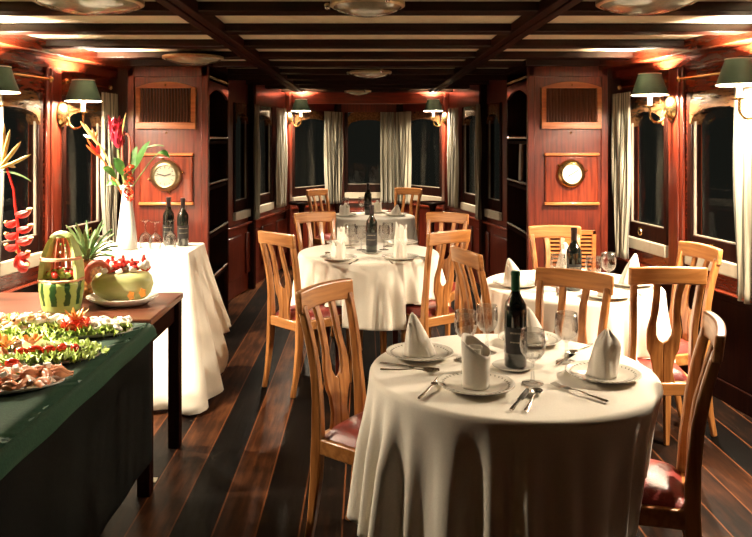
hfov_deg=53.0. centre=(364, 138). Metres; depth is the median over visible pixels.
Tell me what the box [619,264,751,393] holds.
trim
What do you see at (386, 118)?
curtain
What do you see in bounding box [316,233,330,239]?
seat cushion
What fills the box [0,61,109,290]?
wall
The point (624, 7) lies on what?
ceiling light
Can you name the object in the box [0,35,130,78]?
trim
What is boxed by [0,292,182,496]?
serving table
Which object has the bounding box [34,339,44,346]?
cucumber slice
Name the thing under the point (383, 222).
wine glass
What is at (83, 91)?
wall sconce
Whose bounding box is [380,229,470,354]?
dining chair
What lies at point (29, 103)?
window
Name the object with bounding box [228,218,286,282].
wall panel
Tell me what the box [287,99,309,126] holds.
wall sconce
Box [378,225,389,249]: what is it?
wine glass
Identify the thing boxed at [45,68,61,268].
trim
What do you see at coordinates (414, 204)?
trim
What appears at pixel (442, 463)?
tablecloth
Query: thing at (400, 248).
napkin
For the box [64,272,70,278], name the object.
ball
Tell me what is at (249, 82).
trim
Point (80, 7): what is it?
ceiling light
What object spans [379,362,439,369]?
table knife
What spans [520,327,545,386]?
wine glass
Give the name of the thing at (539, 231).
dining chair
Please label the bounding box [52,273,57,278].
ball
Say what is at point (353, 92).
ceiling light
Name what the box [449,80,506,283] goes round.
wall
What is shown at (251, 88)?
trim
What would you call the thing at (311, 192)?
dining chair
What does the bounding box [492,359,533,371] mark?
plate
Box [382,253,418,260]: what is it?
dinner plate
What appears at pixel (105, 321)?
ring
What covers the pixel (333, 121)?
curtain
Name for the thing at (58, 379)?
serving platter
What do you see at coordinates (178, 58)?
ceiling light
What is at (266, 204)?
window
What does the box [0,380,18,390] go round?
ham slice
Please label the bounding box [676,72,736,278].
window
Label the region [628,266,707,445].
dining chair
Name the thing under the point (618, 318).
tablecloth
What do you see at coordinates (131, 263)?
strawberry
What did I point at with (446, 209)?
trim
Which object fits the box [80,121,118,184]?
stem
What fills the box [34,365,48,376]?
ham slice
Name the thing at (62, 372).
ham slice
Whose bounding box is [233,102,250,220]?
window
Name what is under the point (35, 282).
trim
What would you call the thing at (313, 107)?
wall
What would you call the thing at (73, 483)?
table skirt
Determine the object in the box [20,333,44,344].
blossom
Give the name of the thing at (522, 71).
trim
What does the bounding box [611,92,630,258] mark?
curtain
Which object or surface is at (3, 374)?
cheese cube
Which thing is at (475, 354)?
napkin
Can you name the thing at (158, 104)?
vent
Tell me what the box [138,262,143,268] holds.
chunk
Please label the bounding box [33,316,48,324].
roll
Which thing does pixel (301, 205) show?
side table
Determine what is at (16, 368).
cheese cube
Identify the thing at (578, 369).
dinner plate
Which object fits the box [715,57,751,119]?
wall sconce
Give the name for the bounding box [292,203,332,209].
trim
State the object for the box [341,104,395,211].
wall
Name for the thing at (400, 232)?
napkin
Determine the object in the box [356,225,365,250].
wine glass
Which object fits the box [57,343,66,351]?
tomato wedge
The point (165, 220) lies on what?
wine glass
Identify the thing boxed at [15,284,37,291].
trim
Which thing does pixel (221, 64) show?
trim
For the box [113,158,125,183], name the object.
leaf sprig
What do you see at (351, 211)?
trim
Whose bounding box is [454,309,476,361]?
wine glass
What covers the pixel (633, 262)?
napkin
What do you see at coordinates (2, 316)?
canape
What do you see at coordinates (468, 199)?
window
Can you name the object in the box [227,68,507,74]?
trim
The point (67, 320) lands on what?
roll
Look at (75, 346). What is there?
tomato wedge
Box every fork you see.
[417,377,437,398]
[550,382,608,401]
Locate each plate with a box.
[85,291,158,307]
[320,254,356,260]
[327,240,358,245]
[336,213,355,216]
[361,250,381,253]
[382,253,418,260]
[384,212,406,215]
[385,239,416,244]
[386,342,453,361]
[437,370,514,395]
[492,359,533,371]
[493,278,534,287]
[498,331,561,346]
[565,360,641,383]
[581,289,628,299]
[614,277,651,286]
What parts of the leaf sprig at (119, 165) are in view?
blade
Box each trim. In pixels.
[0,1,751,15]
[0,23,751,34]
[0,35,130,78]
[1,280,37,291]
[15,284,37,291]
[45,39,684,48]
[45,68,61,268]
[97,51,632,58]
[110,70,127,238]
[130,59,230,75]
[155,0,303,92]
[213,61,522,67]
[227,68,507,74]
[228,75,506,79]
[228,208,288,230]
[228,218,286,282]
[246,80,488,84]
[248,85,255,288]
[265,85,469,88]
[281,89,452,92]
[285,93,291,266]
[292,93,442,103]
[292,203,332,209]
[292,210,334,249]
[334,104,340,212]
[341,201,393,203]
[350,210,391,212]
[396,104,402,210]
[404,211,438,248]
[405,203,441,209]
[429,0,582,92]
[442,93,448,258]
[445,208,506,230]
[448,222,506,274]
[479,85,486,287]
[504,59,599,75]
[599,32,751,78]
[608,70,619,274]
[614,257,751,303]
[616,258,751,309]
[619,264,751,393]
[668,68,684,266]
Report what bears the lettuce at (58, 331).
on the serving platter at (22, 328)
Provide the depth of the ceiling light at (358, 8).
2.94 m
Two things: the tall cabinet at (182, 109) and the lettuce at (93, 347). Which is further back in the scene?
the tall cabinet at (182, 109)
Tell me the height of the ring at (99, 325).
0.021 m
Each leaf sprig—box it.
[0,170,30,181]
[102,166,120,185]
[106,180,121,190]
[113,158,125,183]
[128,146,137,182]
[129,141,149,184]
[132,144,163,171]
[133,150,169,185]
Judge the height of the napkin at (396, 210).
0.101 m
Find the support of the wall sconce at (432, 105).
attached to the wall at (496, 89)
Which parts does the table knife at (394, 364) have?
blade, handle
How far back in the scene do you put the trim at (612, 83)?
5.61 m
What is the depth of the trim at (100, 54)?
5.07 m
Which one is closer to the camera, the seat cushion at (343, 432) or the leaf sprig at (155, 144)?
the seat cushion at (343, 432)
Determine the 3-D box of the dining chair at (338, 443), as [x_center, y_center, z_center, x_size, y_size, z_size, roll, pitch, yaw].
[0.029,1.032,2.761,0.497,0.960,0.371,0,0,34]
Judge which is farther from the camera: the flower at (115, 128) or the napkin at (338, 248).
the napkin at (338, 248)
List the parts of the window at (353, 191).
sill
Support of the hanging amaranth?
in the flower vase
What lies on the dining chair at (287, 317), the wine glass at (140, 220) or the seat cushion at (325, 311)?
the seat cushion at (325, 311)
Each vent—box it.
[135,81,195,128]
[541,82,601,128]
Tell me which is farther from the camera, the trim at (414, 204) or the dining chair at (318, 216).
the trim at (414, 204)
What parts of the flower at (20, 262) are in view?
stem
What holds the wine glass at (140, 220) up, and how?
on the tablecloth at (187, 270)
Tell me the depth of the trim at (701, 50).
4.57 m
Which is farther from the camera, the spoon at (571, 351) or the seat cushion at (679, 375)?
the seat cushion at (679, 375)
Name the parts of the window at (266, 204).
sill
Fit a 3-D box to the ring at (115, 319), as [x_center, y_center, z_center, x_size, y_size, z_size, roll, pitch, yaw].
[-0.972,0.709,2.954,0.045,0.022,0.047,0,0,-36]
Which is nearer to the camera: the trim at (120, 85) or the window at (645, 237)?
the window at (645, 237)
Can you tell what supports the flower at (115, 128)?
in the flower vase
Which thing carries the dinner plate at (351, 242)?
on the tablecloth at (382, 289)
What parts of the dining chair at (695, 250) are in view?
leg, seat frame, rail, leg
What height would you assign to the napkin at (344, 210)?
0.120 m
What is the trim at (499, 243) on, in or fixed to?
attached to the wall at (496, 89)
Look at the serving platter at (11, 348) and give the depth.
2.52 m
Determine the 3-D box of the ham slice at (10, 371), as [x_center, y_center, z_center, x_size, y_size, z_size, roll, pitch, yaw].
[-1.069,0.706,2.263,0.036,0.034,0.070,0,0,-44]
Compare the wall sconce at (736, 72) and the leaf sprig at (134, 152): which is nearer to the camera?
the wall sconce at (736, 72)
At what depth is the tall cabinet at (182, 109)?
5.60 m
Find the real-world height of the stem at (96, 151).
0.378 m
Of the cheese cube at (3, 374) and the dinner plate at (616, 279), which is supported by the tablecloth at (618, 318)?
the dinner plate at (616, 279)
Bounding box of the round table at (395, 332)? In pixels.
[325,306,397,375]
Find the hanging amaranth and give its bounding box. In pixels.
[121,133,134,201]
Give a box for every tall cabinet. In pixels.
[128,66,228,313]
[507,66,607,272]
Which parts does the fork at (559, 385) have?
handle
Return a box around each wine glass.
[139,220,151,247]
[149,221,161,249]
[164,220,176,247]
[345,224,355,248]
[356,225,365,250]
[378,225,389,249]
[382,222,392,246]
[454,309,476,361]
[476,303,497,354]
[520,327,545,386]
[550,253,565,287]
[554,310,577,364]
[585,255,601,272]
[601,252,616,285]
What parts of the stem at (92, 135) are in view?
stem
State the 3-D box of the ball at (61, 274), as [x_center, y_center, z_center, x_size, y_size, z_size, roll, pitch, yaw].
[-1.332,0.596,3.318,0.029,0.029,0.029,0,0,0]
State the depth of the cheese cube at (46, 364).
2.31 m
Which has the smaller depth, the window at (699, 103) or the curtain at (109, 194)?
the window at (699, 103)
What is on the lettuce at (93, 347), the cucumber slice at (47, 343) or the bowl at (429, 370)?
the cucumber slice at (47, 343)
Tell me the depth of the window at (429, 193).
9.27 m
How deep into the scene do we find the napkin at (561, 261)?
4.21 m
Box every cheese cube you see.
[0,371,7,378]
[13,364,19,372]
[43,362,51,367]
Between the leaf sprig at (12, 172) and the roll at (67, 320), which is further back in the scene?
the leaf sprig at (12, 172)
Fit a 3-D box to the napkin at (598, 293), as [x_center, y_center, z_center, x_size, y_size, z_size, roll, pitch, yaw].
[1.150,0.709,3.600,0.087,0.080,0.076,0,0,0]
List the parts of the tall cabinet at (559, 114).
shelf rail, shelf rail, shelf rail, shelf rail, raised panel, panel moulding, panel moulding, louvre frame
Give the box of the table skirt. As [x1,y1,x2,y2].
[0,342,151,536]
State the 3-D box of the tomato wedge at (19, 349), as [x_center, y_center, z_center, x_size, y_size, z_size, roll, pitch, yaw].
[-1.144,0.706,2.506,0.050,0.028,0.028,0,0,9]
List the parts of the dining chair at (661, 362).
leg, leg, rail, seat frame, leg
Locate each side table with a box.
[289,201,313,269]
[420,201,445,249]
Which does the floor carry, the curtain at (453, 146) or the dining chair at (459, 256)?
the dining chair at (459, 256)
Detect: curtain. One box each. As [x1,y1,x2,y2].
[0,94,3,291]
[100,92,118,242]
[253,104,260,219]
[276,108,287,207]
[324,111,342,203]
[380,112,393,202]
[394,111,411,203]
[447,108,458,207]
[474,104,481,219]
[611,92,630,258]
[733,86,751,304]
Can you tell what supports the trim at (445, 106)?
attached to the wall at (496, 89)
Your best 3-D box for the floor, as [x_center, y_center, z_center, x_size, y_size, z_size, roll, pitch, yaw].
[0.000,1.540,4.450,5.900,0.060,11.500,0,0,0]
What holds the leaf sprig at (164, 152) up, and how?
in the flower vase
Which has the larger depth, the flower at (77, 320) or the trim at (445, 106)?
the trim at (445, 106)
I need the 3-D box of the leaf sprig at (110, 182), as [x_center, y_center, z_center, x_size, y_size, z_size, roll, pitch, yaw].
[-1.496,0.301,4.525,0.110,0.113,0.053,0,0,-16]
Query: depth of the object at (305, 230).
9.26 m
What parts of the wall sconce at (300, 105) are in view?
lamp shade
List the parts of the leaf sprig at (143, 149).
blade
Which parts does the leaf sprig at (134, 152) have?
blade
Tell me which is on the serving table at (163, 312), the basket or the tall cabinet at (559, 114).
the basket
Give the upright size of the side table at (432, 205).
0.780 m
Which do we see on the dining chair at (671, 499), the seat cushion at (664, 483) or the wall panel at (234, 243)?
the seat cushion at (664, 483)
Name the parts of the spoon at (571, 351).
handle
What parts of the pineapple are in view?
crown, crown, crown, crown, crown, crown, crown, crown, crown, crown, crown, crown, crown, crown, crown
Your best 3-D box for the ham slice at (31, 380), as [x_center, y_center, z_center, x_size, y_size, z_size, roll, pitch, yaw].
[-1.003,0.719,2.253,0.034,0.029,0.067,0,0,-36]
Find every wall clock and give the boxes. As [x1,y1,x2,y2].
[148,158,182,192]
[557,159,587,187]
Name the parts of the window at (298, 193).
sill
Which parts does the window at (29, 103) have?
sill, frame, curtain rod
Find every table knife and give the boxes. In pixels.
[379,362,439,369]
[509,388,528,410]
[555,353,576,365]
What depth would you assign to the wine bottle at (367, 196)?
7.52 m
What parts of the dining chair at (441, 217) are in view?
leg, leg, seat frame, rail, leg, leg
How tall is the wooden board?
0.347 m
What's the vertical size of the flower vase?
0.385 m
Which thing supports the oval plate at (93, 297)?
on the serving table at (163, 312)
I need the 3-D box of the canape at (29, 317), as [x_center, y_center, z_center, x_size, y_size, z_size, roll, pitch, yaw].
[-1.281,0.682,2.888,0.031,0.024,0.028,0,0,-26]
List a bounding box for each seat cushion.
[275,303,341,319]
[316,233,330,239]
[324,412,362,447]
[406,300,453,316]
[637,358,686,380]
[642,459,683,507]
[677,339,688,353]
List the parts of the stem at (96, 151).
stem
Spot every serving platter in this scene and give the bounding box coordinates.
[0,323,132,339]
[0,375,64,394]
[7,347,100,365]
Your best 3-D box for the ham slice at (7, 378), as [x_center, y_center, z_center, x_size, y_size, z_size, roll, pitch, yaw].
[-1.072,0.715,2.219,0.077,0.035,0.039,0,0,-2]
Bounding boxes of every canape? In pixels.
[0,314,5,320]
[1,319,9,325]
[4,322,13,329]
[10,313,18,318]
[11,317,20,324]
[26,314,34,320]
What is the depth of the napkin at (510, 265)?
3.86 m
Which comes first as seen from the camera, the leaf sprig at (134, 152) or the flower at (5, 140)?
the flower at (5, 140)
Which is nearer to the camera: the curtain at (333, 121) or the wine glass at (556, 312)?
the wine glass at (556, 312)
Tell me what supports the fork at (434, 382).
on the tablecloth at (442, 463)
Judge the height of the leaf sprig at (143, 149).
0.348 m
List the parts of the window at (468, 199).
sill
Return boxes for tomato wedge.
[4,359,19,365]
[13,347,27,354]
[27,345,41,352]
[42,345,55,352]
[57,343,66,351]
[70,343,79,351]
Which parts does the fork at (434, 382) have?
handle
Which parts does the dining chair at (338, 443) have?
leg, rail, seat frame, leg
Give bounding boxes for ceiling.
[0,0,751,60]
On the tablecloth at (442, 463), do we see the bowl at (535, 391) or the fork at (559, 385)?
the fork at (559, 385)
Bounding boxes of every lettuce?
[0,312,133,338]
[0,332,109,365]
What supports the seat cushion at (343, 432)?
on the dining chair at (338, 443)
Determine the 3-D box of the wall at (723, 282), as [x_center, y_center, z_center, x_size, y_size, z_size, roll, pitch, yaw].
[2.419,0.460,2.216,0.090,2.100,6.886,0,0,-8]
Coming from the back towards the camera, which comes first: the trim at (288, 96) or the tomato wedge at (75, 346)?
the trim at (288, 96)
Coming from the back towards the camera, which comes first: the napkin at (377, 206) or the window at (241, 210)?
the napkin at (377, 206)
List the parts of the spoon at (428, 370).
handle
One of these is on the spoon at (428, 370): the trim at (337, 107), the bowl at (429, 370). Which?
the bowl at (429, 370)
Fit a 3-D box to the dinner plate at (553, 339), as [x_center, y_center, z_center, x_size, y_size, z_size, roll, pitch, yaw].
[0.612,0.745,2.800,0.234,0.020,0.234,0,0,0]
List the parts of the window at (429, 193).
sill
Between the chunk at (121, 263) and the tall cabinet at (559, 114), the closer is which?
the chunk at (121, 263)
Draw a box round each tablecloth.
[0,323,156,479]
[65,243,230,414]
[290,242,448,330]
[330,212,417,244]
[347,334,662,536]
[481,270,675,362]
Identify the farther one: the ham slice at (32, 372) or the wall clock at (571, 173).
the wall clock at (571, 173)
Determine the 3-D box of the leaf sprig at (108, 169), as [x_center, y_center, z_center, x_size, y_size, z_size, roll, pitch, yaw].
[-1.508,0.259,4.514,0.041,0.197,0.144,0,0,36]
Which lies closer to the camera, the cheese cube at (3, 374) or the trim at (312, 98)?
the cheese cube at (3, 374)
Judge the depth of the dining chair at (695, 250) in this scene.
3.92 m
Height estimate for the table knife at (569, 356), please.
0.009 m
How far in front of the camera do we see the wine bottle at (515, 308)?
2.46 m
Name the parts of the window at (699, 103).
curtain rod, sill, frame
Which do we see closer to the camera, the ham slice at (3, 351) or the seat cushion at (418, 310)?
the ham slice at (3, 351)
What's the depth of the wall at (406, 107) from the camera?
9.49 m
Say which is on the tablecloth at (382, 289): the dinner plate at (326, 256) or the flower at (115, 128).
the dinner plate at (326, 256)
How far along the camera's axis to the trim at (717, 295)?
4.29 m
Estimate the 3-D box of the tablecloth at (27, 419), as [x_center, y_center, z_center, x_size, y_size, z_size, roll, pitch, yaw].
[-1.499,0.779,2.160,1.295,0.054,1.934,0,0,0]
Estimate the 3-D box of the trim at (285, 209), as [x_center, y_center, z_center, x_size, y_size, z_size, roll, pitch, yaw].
[-1.136,0.833,7.696,0.050,0.025,2.640,0,0,10]
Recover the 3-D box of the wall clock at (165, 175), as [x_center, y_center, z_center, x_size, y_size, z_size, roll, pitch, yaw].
[-1.472,0.270,5.558,0.263,0.263,0.045,0,0,0]
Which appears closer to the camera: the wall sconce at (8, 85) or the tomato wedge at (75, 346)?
the tomato wedge at (75, 346)
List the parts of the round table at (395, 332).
leg, leg, leg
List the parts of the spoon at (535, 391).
handle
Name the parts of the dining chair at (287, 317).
leg, rail, leg, seat frame, leg, leg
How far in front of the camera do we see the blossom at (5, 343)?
2.53 m
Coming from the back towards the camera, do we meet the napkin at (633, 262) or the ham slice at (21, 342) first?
the napkin at (633, 262)
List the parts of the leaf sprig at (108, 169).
blade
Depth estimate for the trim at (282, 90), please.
8.77 m
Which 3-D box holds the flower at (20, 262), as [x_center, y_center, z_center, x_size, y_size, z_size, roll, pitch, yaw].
[-1.619,0.331,3.359,0.416,0.530,0.084,0,0,19]
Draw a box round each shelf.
[209,76,227,313]
[507,76,526,265]
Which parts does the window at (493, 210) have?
sill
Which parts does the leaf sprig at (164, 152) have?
stem, blade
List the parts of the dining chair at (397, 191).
leg, rail, leg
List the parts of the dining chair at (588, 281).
leg, rail, leg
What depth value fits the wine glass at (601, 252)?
3.89 m
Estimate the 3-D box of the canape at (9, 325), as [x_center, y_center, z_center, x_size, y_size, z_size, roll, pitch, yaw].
[-1.339,0.707,2.836,0.037,0.029,0.033,0,0,-31]
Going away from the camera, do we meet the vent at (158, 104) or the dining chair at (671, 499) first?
the dining chair at (671, 499)
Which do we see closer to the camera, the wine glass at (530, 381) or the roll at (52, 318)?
the wine glass at (530, 381)
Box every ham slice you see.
[0,347,8,354]
[0,376,13,384]
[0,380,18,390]
[5,369,15,376]
[8,373,19,380]
[11,340,24,347]
[16,378,32,388]
[17,367,41,379]
[25,375,35,384]
[32,377,50,387]
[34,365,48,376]
[39,368,53,376]
[46,375,55,381]
[50,367,73,377]
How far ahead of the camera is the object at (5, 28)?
3.85 m
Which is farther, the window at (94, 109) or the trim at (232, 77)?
the trim at (232, 77)
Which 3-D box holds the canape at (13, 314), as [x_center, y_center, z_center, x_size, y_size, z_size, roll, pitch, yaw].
[-1.368,0.694,2.944,0.030,0.028,0.034,0,0,-1]
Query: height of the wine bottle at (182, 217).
0.300 m
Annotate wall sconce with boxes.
[0,65,20,106]
[56,79,101,129]
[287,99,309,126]
[424,99,446,126]
[631,73,676,123]
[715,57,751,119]
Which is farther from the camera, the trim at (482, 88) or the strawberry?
the trim at (482, 88)
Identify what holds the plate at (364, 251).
on the tablecloth at (382, 289)
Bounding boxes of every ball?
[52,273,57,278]
[59,271,64,277]
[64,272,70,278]
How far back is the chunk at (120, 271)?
3.43 m
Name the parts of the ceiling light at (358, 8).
knob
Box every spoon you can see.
[380,368,439,372]
[524,387,542,411]
[565,343,592,354]
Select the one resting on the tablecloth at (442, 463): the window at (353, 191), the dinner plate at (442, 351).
the dinner plate at (442, 351)
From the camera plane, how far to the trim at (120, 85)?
5.61 m
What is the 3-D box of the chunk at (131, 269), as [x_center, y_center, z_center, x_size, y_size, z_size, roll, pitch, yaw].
[-1.062,0.597,3.451,0.034,0.029,0.028,0,0,-23]
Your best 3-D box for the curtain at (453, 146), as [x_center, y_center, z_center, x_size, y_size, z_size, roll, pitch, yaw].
[0.997,0.210,8.572,0.060,1.120,0.371,0,0,-10]
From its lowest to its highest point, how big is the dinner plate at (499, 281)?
0.020 m
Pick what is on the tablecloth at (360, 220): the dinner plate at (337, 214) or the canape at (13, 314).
the dinner plate at (337, 214)
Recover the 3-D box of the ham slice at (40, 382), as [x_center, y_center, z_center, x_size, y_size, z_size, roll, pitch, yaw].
[-0.960,0.723,2.242,0.072,0.033,0.037,0,0,33]
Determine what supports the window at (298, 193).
in the wall at (313, 107)
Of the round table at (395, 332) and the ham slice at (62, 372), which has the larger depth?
the round table at (395, 332)
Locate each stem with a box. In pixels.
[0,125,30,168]
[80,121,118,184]
[86,138,121,194]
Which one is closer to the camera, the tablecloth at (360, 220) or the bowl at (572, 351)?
the bowl at (572, 351)
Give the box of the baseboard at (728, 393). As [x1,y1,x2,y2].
[679,365,751,416]
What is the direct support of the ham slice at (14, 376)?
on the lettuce
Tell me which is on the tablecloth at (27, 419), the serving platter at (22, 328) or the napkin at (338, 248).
the serving platter at (22, 328)
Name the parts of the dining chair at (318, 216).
leg, rail, leg, leg, leg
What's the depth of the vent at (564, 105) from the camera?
5.57 m
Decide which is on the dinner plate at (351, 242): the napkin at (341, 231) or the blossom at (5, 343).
the napkin at (341, 231)
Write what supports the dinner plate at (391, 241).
on the tablecloth at (382, 289)
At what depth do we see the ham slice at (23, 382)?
2.22 m
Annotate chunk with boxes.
[101,268,107,273]
[115,269,122,274]
[116,261,124,266]
[129,266,136,272]
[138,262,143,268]
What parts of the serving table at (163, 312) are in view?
leg, leg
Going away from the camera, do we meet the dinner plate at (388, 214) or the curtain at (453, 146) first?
the dinner plate at (388, 214)
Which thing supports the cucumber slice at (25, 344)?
on the serving platter at (11, 348)
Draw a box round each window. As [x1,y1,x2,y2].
[0,73,53,276]
[62,78,112,257]
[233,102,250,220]
[259,106,273,212]
[292,111,324,200]
[344,112,380,198]
[411,111,441,200]
[460,106,475,212]
[484,102,501,220]
[617,78,667,257]
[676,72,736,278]
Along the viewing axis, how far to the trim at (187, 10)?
3.90 m
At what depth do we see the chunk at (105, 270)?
3.42 m
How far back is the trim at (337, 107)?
9.83 m
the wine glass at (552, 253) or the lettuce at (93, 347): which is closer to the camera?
the lettuce at (93, 347)
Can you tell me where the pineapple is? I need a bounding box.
[59,220,117,297]
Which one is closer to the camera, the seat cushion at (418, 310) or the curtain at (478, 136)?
the seat cushion at (418, 310)
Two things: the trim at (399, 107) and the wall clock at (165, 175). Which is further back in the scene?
the trim at (399, 107)
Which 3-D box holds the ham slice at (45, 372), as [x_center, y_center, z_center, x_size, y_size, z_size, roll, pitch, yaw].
[-0.969,0.709,2.292,0.036,0.027,0.069,0,1,-44]
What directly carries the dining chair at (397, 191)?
on the floor
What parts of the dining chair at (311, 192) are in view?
leg, rail, seat frame, leg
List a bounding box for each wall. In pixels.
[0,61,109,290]
[228,80,284,300]
[292,104,333,255]
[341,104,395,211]
[403,104,441,249]
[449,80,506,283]
[620,62,736,293]
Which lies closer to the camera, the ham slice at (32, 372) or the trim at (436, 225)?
the ham slice at (32, 372)
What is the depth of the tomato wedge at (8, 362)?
2.33 m
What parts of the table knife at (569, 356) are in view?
handle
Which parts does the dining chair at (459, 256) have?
leg, rail, leg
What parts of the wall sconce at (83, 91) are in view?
arm, shade trim, lamp shade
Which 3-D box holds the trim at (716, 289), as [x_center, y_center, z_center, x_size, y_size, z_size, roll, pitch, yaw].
[2.352,0.877,2.207,0.045,0.015,6.886,0,0,-8]
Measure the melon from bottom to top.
0.197 m
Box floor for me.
[99,266,751,536]
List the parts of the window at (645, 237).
curtain rod, sill, frame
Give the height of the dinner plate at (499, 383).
0.020 m
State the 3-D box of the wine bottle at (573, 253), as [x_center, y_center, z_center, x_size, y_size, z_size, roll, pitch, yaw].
[1.045,0.599,3.770,0.075,0.316,0.076,0,0,11]
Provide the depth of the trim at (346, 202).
9.85 m
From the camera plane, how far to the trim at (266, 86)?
8.15 m
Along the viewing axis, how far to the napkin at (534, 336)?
2.77 m
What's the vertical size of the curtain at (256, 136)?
1.160 m
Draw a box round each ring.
[92,323,101,329]
[102,319,114,325]
[112,316,121,321]
[113,324,122,330]
[119,317,129,322]
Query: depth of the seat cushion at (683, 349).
3.81 m
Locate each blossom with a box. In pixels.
[0,336,18,347]
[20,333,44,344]
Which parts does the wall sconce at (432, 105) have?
lamp shade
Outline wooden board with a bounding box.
[518,144,523,184]
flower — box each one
[0,157,33,272]
[61,307,90,330]
[108,115,125,183]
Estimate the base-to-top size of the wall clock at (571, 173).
0.214 m
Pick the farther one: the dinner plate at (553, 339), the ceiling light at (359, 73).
the ceiling light at (359, 73)
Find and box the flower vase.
[116,185,137,250]
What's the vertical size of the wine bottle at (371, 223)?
0.316 m
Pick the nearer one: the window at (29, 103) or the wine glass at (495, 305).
the wine glass at (495, 305)
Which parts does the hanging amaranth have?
stem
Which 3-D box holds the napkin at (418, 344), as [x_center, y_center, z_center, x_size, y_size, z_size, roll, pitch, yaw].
[0.191,0.676,2.617,0.116,0.146,0.077,0,0,0]
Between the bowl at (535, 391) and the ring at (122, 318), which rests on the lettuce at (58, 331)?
the ring at (122, 318)
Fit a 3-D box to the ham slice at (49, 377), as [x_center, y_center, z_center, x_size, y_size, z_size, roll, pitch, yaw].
[-0.953,0.723,2.270,0.032,0.026,0.063,0,0,-5]
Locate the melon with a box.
[84,259,153,300]
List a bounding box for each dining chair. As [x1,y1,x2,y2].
[258,230,351,397]
[294,211,362,355]
[295,278,365,536]
[306,188,330,245]
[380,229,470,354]
[394,188,421,245]
[401,212,468,342]
[450,246,493,333]
[528,225,580,269]
[535,267,613,343]
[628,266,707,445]
[639,311,726,536]
[669,241,722,436]
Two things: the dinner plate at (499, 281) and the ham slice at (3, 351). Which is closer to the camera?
the ham slice at (3, 351)
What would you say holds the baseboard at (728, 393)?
attached to the wall at (723, 282)
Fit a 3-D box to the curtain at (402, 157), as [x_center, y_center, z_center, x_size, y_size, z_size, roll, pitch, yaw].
[0.491,0.240,9.697,0.092,1.180,0.344,0,0,-30]
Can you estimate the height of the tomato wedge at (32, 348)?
0.028 m
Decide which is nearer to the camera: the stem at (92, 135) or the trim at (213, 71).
the stem at (92, 135)
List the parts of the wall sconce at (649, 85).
shade trim, lamp shade, arm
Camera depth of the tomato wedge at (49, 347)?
2.52 m
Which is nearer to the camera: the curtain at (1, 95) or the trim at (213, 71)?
the curtain at (1, 95)
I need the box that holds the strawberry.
[129,258,133,265]
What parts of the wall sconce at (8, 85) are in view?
lamp shade, shade trim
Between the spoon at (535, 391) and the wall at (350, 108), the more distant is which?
the wall at (350, 108)
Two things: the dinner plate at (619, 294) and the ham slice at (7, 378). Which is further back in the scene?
the dinner plate at (619, 294)
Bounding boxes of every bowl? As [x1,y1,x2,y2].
[422,368,439,372]
[530,387,542,394]
[565,349,577,354]
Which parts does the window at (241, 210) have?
sill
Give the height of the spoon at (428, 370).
0.012 m
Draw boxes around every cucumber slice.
[22,341,29,348]
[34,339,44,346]
[46,341,55,346]
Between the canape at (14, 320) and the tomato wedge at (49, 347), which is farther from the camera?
the canape at (14, 320)
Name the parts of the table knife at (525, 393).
handle, blade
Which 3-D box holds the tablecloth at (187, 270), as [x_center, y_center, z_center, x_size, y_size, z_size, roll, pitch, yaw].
[-1.337,1.081,4.550,1.076,0.828,0.956,0,0,0]
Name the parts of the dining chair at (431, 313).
leg, leg, seat frame, rail, leg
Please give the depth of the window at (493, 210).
7.52 m
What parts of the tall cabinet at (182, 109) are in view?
panel moulding, raised panel, panel moulding, shelf rail, shelf rail, shelf rail, shelf rail, shelf rail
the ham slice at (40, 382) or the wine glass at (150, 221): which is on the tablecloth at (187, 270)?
the wine glass at (150, 221)
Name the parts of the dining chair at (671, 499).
seat frame, leg, leg, rail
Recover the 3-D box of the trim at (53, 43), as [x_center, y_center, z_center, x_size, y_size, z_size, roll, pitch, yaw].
[0.000,-0.569,4.522,5.200,0.042,0.125,0,0,0]
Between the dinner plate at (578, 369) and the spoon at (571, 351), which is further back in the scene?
the spoon at (571, 351)
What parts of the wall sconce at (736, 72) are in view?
shade trim, lamp shade, arm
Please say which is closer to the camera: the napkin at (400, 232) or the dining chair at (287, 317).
the dining chair at (287, 317)
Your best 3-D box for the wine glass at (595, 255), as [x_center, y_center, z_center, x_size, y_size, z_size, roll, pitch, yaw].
[1.145,0.672,3.780,0.079,0.166,0.079,0,0,0]
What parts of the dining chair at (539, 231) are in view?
leg, rail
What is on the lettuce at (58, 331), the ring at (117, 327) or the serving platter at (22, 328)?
the ring at (117, 327)
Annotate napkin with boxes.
[331,237,345,258]
[337,224,348,243]
[339,203,349,214]
[372,200,381,211]
[390,205,401,214]
[394,236,406,258]
[395,222,406,242]
[403,312,435,357]
[461,333,490,390]
[503,258,527,285]
[527,307,547,343]
[556,242,567,267]
[586,328,620,379]
[597,292,614,296]
[618,254,638,284]
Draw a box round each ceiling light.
[31,0,144,15]
[162,53,223,64]
[324,0,404,16]
[344,90,370,94]
[346,69,391,77]
[595,0,698,14]
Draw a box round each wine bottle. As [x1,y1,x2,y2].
[163,197,173,244]
[177,198,188,246]
[364,183,371,214]
[366,205,376,252]
[504,270,526,368]
[566,227,581,291]
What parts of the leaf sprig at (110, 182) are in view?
blade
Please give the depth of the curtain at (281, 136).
8.51 m
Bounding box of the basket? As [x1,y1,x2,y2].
[38,231,84,313]
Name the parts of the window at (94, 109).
frame, sill, curtain rod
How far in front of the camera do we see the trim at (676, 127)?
4.79 m
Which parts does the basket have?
crown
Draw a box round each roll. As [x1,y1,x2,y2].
[25,315,37,322]
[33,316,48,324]
[48,313,60,322]
[56,314,64,323]
[64,316,70,323]
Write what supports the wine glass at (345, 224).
on the tablecloth at (382, 289)
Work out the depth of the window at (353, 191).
9.89 m

